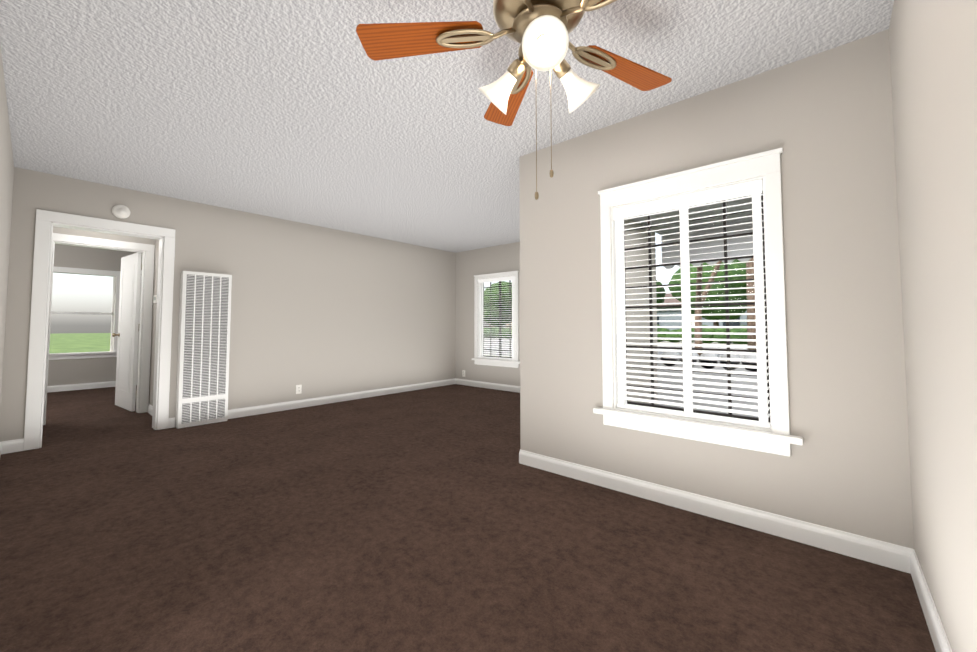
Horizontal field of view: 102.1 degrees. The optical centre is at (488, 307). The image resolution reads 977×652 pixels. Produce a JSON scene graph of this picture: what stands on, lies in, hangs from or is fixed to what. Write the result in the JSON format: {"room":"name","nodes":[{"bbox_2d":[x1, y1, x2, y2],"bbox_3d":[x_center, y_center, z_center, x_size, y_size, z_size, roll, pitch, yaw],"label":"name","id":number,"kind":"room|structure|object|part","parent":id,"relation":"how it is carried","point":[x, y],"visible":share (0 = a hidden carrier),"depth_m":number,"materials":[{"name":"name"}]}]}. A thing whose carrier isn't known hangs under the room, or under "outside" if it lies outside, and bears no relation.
{"room":"empty living room","nodes":[
{"label":"empty living room","id":0,"kind":"room"},
{"bbox_2d":[0,43,13,411],"bbox_3d":[-2.023,-0.077,1.513,5.520,2.440,0.075,-2,-4,41],"label":"wall","id":1,"kind":"structure","parent":0,"point":[6,174],"depth_m":2.71,"materials":[{"name":"grey paint"}]},
{"bbox_2d":[0,441,7,455],"bbox_3d":[-2.705,1.119,2.122,3.620,0.103,0.035,-2,-4,41],"label":"baseboard","id":2,"kind":"structure","parent":1,"relation":"attached to","point":[4,444],"depth_m":3.31,"materials":[{"name":"white wood"}]},
{"bbox_2d":[47,244,141,387],"bbox_3d":[-6.826,0.169,6.807,0.120,2.440,4.400,-2,-4,41],"label":"wall","id":3,"kind":"structure","parent":0,"point":[73,371],"depth_m":6.70,"materials":[{"name":"grey paint"}]},
{"bbox_2d":[47,381,115,392],"bbox_3d":[-6.775,1.332,6.709,0.015,0.103,4.400,-2,-4,41],"label":"baseboard","id":4,"kind":"structure","parent":3,"relation":"attached to","point":[81,386],"depth_m":6.63,"materials":[{"name":"white wood"}]},
{"bbox_2d":[49,266,120,359],"bbox_3d":[-6.936,0.100,6.621,0.140,1.520,1.190,-2,-4,41],"label":"bedroom window","id":5,"kind":"structure","parent":3,"relation":"in","point":[114,324],"depth_m":6.84,"materials":[{"name":"white"}]},
{"bbox_2d":[136,281,140,384],"bbox_3d":[-6.239,0.406,7.298,0.105,1.988,0.726,-2,-4,41],"label":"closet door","id":6,"kind":"structure","parent":3,"relation":"in","point":[138,331],"depth_m":7.18,"materials":[{"name":"white wood"}]},
{"bbox_2d":[53,226,154,401],"bbox_3d":[-4.610,0.068,4.633,0.120,2.440,1.010,-2,-4,41],"label":"wall","id":7,"kind":"structure","parent":0,"point":[75,232],"depth_m":4.69,"materials":[{"name":"grey paint"}]},
{"bbox_2d":[43,233,154,424],"bbox_3d":[-4.587,0.240,4.638,0.138,2.093,0.950,-2,-4,41],"label":"door frame","id":8,"kind":"structure","parent":7,"relation":"attached to","point":[144,345],"depth_m":4.88,"materials":[{"name":"white wood"}]},
{"bbox_2d":[112,252,141,411],"bbox_3d":[-4.712,0.306,5.159,0.746,1.988,0.175,-2,-3,35],"label":"hall door","id":9,"kind":"structure","parent":7,"relation":"in","point":[127,335],"depth_m":5.08,"materials":[{"name":"white wood"}]},
{"bbox_2d":[149,239,158,405],"bbox_3d":[-3.854,0.072,4.726,1.140,2.440,0.120,-2,-4,41],"label":"wall","id":10,"kind":"structure","parent":0,"point":[153,324],"depth_m":4.89,"materials":[{"name":"grey paint"}]},
{"bbox_2d":[147,404,152,414],"bbox_3d":[-3.853,1.233,4.582,1.020,0.103,0.015,-2,-4,41],"label":"baseboard","id":11,"kind":"structure","parent":10,"relation":"attached to","point":[149,408],"depth_m":4.81,"materials":[{"name":"white wood"}]},
{"bbox_2d":[153,295,156,303],"bbox_3d":[-4.038,-0.099,4.797,0.170,0.100,0.026,-2,-4,41],"label":"thermostat","id":12,"kind":"object","parent":10,"relation":"attached to","point":[155,300],"visible":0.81,"depth_m":4.78,"materials":[{"name":"white plastic"}]},
{"bbox_2d":[0,167,455,441],"bbox_3d":[-2.447,0.101,5.358,0.160,2.440,5.740,-2,-4,41],"label":"wall","id":13,"kind":"structure","parent":0,"point":[318,311],"depth_m":5.05,"materials":[{"name":"grey paint"}]},
{"bbox_2d":[20,438,23,449],"bbox_3d":[-4.505,1.198,3.830,1.020,0.103,0.015,-2,-4,41],"label":"baseboard","id":14,"kind":"structure","parent":13,"relation":"attached to","point":[21,440],"depth_m":3.38,"materials":[{"name":"white wood"}]},
{"bbox_2d":[23,209,175,450],"bbox_3d":[-3.736,0.201,3.863,0.196,2.098,0.980,-2,-4,41],"label":"door frame","id":15,"kind":"structure","parent":13,"relation":"attached to","point":[36,372],"depth_m":3.62,"materials":[{"name":"white wood"}]},
{"bbox_2d":[112,205,130,218],"bbox_3d":[-3.622,-0.948,3.897,0.037,0.136,0.136,-2,-4,41],"label":"smoke detector","id":16,"kind":"object","parent":13,"relation":"attached to","point":[121,211],"visible":1,"depth_m":3.88,"materials":[{"name":"white plastic"}]},
{"bbox_2d":[175,271,231,428],"bbox_3d":[-3.122,0.445,4.345,0.121,1.651,0.450,-2,-4,41],"label":"wall heater","id":17,"kind":"object","parent":13,"relation":"in","point":[203,352],"visible":1,"depth_m":4.29,"materials":[{"name":"white metal"}]},
{"bbox_2d":[296,385,301,393],"bbox_3d":[-2.475,1.068,5.152,0.008,0.115,0.070,-2,-4,41],"label":"outlet","id":18,"kind":"object","parent":13,"relation":"attached to","point":[298,389],"visible":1,"depth_m":5.15,"materials":[{"name":"white plastic"}]},
{"bbox_2d":[228,378,455,418],"bbox_3d":[-1.809,1.295,5.906,0.015,0.103,3.675,-2,-4,41],"label":"baseboard","id":19,"kind":"structure","parent":13,"relation":"attached to","point":[262,409],"depth_m":5.44,"materials":[{"name":"white wood"}]},
{"bbox_2d":[0,0,893,252],"bbox_3d":[-2.708,-1.232,4.018,10.080,0.100,8.200,-2,-4,41],"label":"ceiling","id":20,"kind":"structure","parent":0,"point":[310,112],"depth_m":2.34,"materials":[{"name":"white paint"}]},
{"bbox_2d":[356,0,671,199],"bbox_3d":[0.219,-0.837,1.401,1.259,0.933,1.314,-2,-4,41],"label":"fan","id":21,"kind":"object","parent":20,"relation":"hanging from","point":[539,31],"visible":1,"depth_m":1.47,"materials":[{"name":"brown wood"}]},
{"label":"blade","id":22,"kind":"part","parent":21,"relation":"part of","materials":[{"name":"brown wood"}]},
{"bbox_3d":[0.094,-0.992,1.870,0.156,0.006,0.470,12,-5,-11],"label":"blade","id":23,"kind":"part","parent":21,"relation":"part of","materials":[{"name":"brown wood"}]},
{"bbox_3d":[0.186,-1.100,1.445,0.340,0.403,0.340,-2,-4,41],"label":"motor","id":24,"kind":"part","parent":21,"relation":"part of","materials":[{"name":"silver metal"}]},
{"bbox_3d":[0.567,-1.002,1.661,0.470,0.006,0.156,2,8,-30],"label":"blade","id":25,"kind":"part","parent":21,"relation":"part of","materials":[{"name":"brown wood"}]},
{"bbox_2d":[0,384,935,651],"bbox_3d":[-2.708,1.305,3.900,10.080,0.100,8.200,-2,-4,41],"label":"floor","id":26,"kind":"structure","parent":0,"point":[440,518],"depth_m":1.86,"materials":[{"name":"carpet"}]},
{"bbox_2d":[455,230,657,404],"bbox_3d":[0.729,0.145,6.298,3.730,2.440,0.160,-2,-4,41],"label":"wall","id":27,"kind":"structure","parent":0,"point":[470,264],"depth_m":7.00,"materials":[{"name":"grey paint"}]},
{"bbox_2d":[456,378,519,392],"bbox_3d":[0.687,1.307,6.165,3.370,0.103,0.015,-2,-4,41],"label":"baseboard","id":28,"kind":"structure","parent":27,"relation":"attached to","point":[512,388],"depth_m":6.74,"materials":[{"name":"white wood"}]},
{"bbox_2d":[472,270,519,367],"bbox_3d":[0.212,0.203,6.707,1.169,1.577,0.215,-2,-4,41],"label":"window","id":29,"kind":"structure","parent":27,"relation":"in","point":[515,363],"depth_m":6.79,"materials":[{"name":"glass"},{"name":"white paint"}]},
{"bbox_2d":[478,276,514,359],"bbox_3d":[0.142,0.185,6.734,0.818,1.369,0.074,-2,-4,41],"label":"window blind","id":30,"kind":"object","parent":29,"relation":"attached to","point":[512,278],"visible":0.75,"depth_m":6.70,"materials":[{"name":"white plastic"}]},
{"bbox_2d":[625,218,650,403],"bbox_3d":[1.221,0.045,4.142,0.160,2.440,2.460,-2,-4,41],"label":"wall","id":31,"kind":"structure","parent":0,"point":[635,262],"depth_m":4.63,"materials":[{"name":"grey paint"}]},
{"bbox_2d":[519,29,913,548],"bbox_3d":[1.161,-0.033,2.462,2.270,2.440,0.160,-2,-4,41],"label":"wall","id":32,"kind":"structure","parent":0,"point":[824,120],"depth_m":2.02,"materials":[{"name":"grey paint"}]},
{"bbox_2d":[593,148,802,456],"bbox_3d":[1.188,-0.020,2.402,1.100,1.582,0.215,-2,-4,41],"label":"dining room window","id":33,"kind":"structure","parent":32,"relation":"in","point":[777,438],"depth_m":2.28,"materials":[{"name":"white wood"}]},
{"bbox_2d":[613,179,770,427],"bbox_3d":[1.172,-0.015,2.382,0.828,1.324,0.074,-2,-4,41],"label":"window blind","id":34,"kind":"object","parent":33,"relation":"attached to","point":[683,203],"visible":0.98,"depth_m":2.34,"materials":[{"name":"white plastic"}]},
{"bbox_2d":[519,449,903,571],"bbox_3d":[1.043,1.131,2.394,2.070,0.103,0.015,-2,-4,41],"label":"baseboard","id":35,"kind":"structure","parent":32,"relation":"attached to","point":[892,556],"depth_m":2.13,"materials":[{"name":"white wood"}]},
{"bbox_2d":[889,0,976,651],"bbox_3d":[0.185,-0.160,-0.274,0.160,2.440,5.260,-2,-4,41],"label":"wall","id":36,"kind":"structure","parent":0,"point":[933,53],"depth_m":1.15,"materials":[{"name":"grey paint"}]},
{"bbox_2d":[904,547,951,651],"bbox_3d":[0.962,1.053,0.701,0.015,0.103,2.685,-2,-4,41],"label":"baseboard","id":37,"kind":"structure","parent":36,"relation":"attached to","point":[912,566],"depth_m":1.43,"materials":[{"name":"white wood"}]},
{"label":"outside","id":38,"kind":"structure","parent":0,"visible":0},
{"bbox_2d":[49,333,714,352],"bbox_3d":[4.544,2.614,28.618,150.000,0.180,130.000,-2,-4,41],"label":"ground","id":39,"kind":"structure","parent":38,"point":[76,342],"depth_m":28.21,"materials":[{"name":"green plant"}]},
{"bbox_2d":[484,281,511,324],"bbox_3d":[1.706,0.137,46.591,6.016,6.508,5.979,-2,-4,41],"label":"tree","id":40,"kind":"object","parent":39,"relation":"on","point":[504,298],"depth_m":44.66,"materials":[{"name":"green plant"}]},
{"bbox_2d":[484,325,746,343],"bbox_3d":[9.962,1.942,29.368,82.835,1.345,1.567,-2,-4,41],"label":"hedge","id":41,"kind":"object","parent":39,"relation":"on","point":[712,336],"depth_m":25.53,"materials":[{"name":"green plant"}]},
{"bbox_2d":[656,280,665,302],"bbox_3d":[13.107,-0.079,37.182,6.458,6.056,5.307,-2,-4,41],"label":"tree","id":42,"kind":"object","parent":39,"relation":"on","point":[660,295],"depth_m":35.07,"materials":[{"name":"green plant"}]},
{"bbox_2d":[657,293,746,330],"bbox_3d":[22.724,0.437,42.093,13.000,5.420,9.000,-2,-4,41],"label":"house","id":43,"kind":"structure","parent":39,"relation":"on","point":[672,312],"depth_m":40.17,"materials":[{"name":"grey paint"}]},
{"bbox_2d":[668,259,746,328],"bbox_3d":[18.272,-0.726,32.121,6.134,6.880,6.612,-2,-4,41],"label":"tree","id":44,"kind":"object","parent":39,"relation":"on","point":[739,266],"depth_m":29.80,"materials":[{"name":"green plant"}]},
{"bbox_2d":[695,261,721,355],"bbox_3d":[4.364,-0.878,7.233,2.507,4.854,4.112,-2,-4,41],"label":"bare tree","id":45,"kind":"object","parent":39,"relation":"on","point":[699,287],"depth_m":7.03,"materials":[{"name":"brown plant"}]},
{"bbox_2d":[746,258,756,352],"bbox_3d":[5.380,-3.286,8.620,8.008,9.792,5.197,-2,-4,41],"label":"street tree","id":46,"kind":"object","parent":39,"relation":"on","point":[750,297],"depth_m":9.05,"materials":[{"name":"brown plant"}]},
{"bbox_2d":[484,337,746,357],"bbox_3d":[1.402,2.316,24.999,150.000,0.080,22.000,-2,-4,41],"label":"street","id":47,"kind":"structure","parent":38,"point":[659,352],"depth_m":22.38,"materials":[{"name":"grey asphalt"}]},
{"bbox_3d":[3.251,1.254,2.525,4.950,0.115,2.760,-2,-4,41],"label":"porch","id":48,"kind":"object","parent":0,"visible":0},
{"bbox_2d":[657,351,758,417],"bbox_3d":[4.089,0.859,3.511,4.948,0.765,0.160,-2,-4,41],"label":"wall","id":49,"kind":"structure","parent":48,"relation":"on","point":[712,374],"depth_m":4.67,"materials":[{"name":"white paint"}]},
{"bbox_2d":[628,195,753,269],"bbox_3d":[3.408,-0.366,2.629,5.150,1.800,3.010,-2,-4,41],"label":"porch roof","id":50,"kind":"structure","parent":49,"relation":"on","point":[699,251],"depth_m":4.80,"materials":[{"name":"grey paint"}]}
]}

